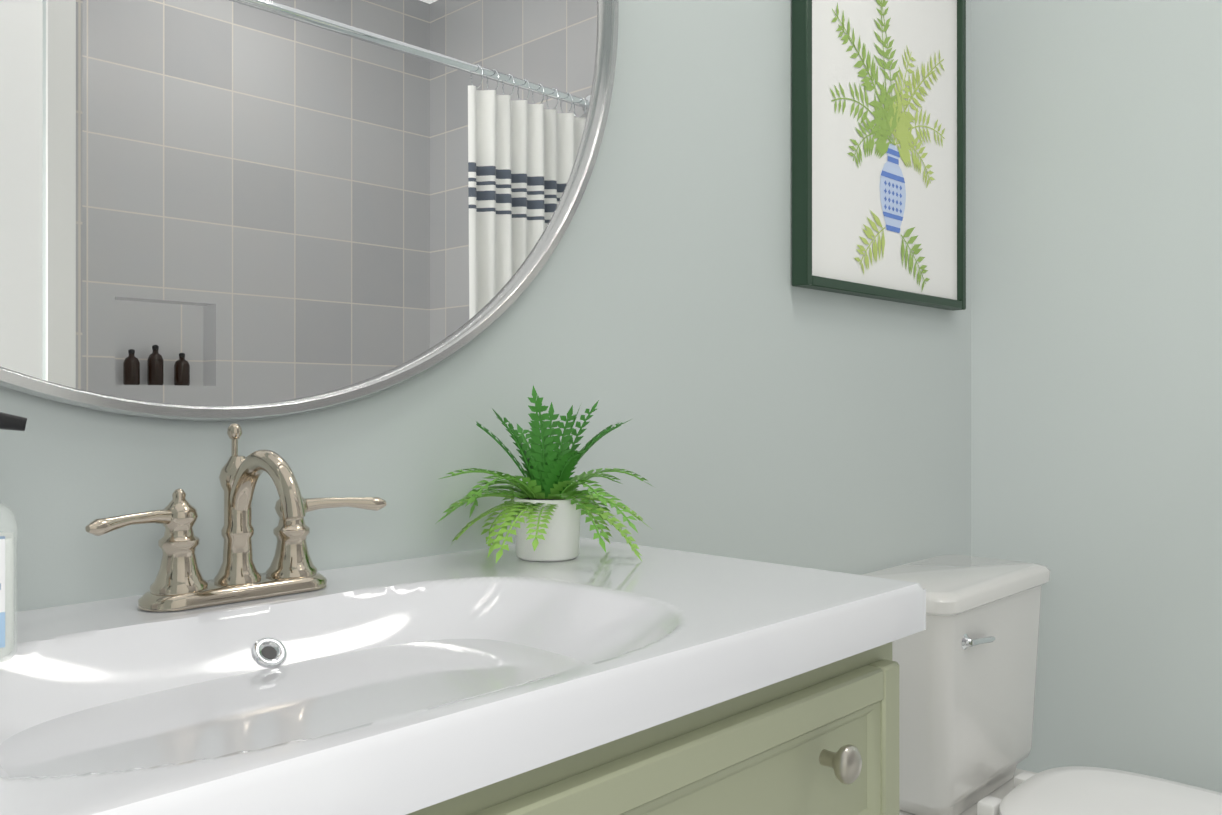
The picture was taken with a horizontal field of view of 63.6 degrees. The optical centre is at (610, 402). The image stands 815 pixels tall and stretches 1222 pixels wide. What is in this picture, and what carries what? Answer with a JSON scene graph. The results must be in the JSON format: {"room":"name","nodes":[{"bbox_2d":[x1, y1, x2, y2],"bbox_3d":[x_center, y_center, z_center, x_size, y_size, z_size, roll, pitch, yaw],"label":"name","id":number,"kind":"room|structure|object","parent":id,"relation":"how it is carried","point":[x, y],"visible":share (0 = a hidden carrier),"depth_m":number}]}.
{"room":"bathroom","nodes":[
{"label":"bathroom","id":0,"kind":"room"},
{"bbox_2d":[0,0,970,611],"bbox_3d":[-0.077,-0.157,1.297,0.100,2.465,2.530,0,0,44],"label":"wall","id":1,"kind":"structure","parent":0,"point":[714,358],"depth_m":1.38},
{"bbox_2d":[0,0,618,419],"bbox_3d":[-0.362,-0.508,0.905,0.028,1.049,1.049,0,0,44],"label":"mirror","id":2,"kind":"object","parent":1,"relation":"attached to","point":[238,208],"visible":1,"depth_m":0.95},
{"bbox_2d":[792,0,965,310],"bbox_3d":[0.509,-0.519,1.808,0.030,0.660,0.590,0,0,44],"label":"picture frame","id":3,"kind":"object","parent":1,"relation":"attached to","point":[878,149],"visible":1,"depth_m":1.78},
{"bbox_2d":[971,0,1221,792],"bbox_3d":[1.544,-0.157,1.422,2.060,2.465,0.100,0,0,44],"label":"wall","id":4,"kind":"structure","parent":0,"point":[1096,307],"depth_m":1.91},
{"bbox_3d":[0.665,1.105,0.581,2.160,0.060,2.530,0,0,44],"label":"floor","id":5,"kind":"structure","parent":0,"visible":0},
{"bbox_2d":[0,537,925,814],"bbox_3d":[-0.267,0.622,0.667,0.493,0.905,1.159,0,0,44],"label":"bathroom vanity","id":6,"kind":"object","parent":5,"relation":"on","point":[592,677],"visible":0.9,"depth_m":0.73},
{"bbox_2d":[0,412,26,661],"bbox_3d":[-0.423,0.087,0.648,0.068,0.164,0.045,0,0,-32],"label":"soap dispenser","id":7,"kind":"object","parent":6,"relation":"on","point":[7,556],"visible":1,"depth_m":0.65},
{"bbox_2d":[85,423,385,611],"bbox_3d":[-0.298,0.093,0.836,0.135,0.151,0.265,0,0,44],"label":"faucet","id":8,"kind":"object","parent":6,"relation":"on","point":[180,582],"visible":1,"depth_m":0.84},
{"bbox_2d":[435,385,653,562],"bbox_3d":[-0.060,0.074,1.061,0.243,0.190,0.263,0,0,44],"label":"plant","id":9,"kind":"object","parent":6,"relation":"on","point":[546,505],"visible":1,"depth_m":1.05},
{"bbox_2d":[862,555,1221,814],"bbox_3d":[0.793,0.688,1.569,0.750,0.775,0.446,0,0,44],"label":"toilet","id":10,"kind":"object","parent":5,"relation":"on","point":[966,659],"visible":0.85,"depth_m":1.62}
]}

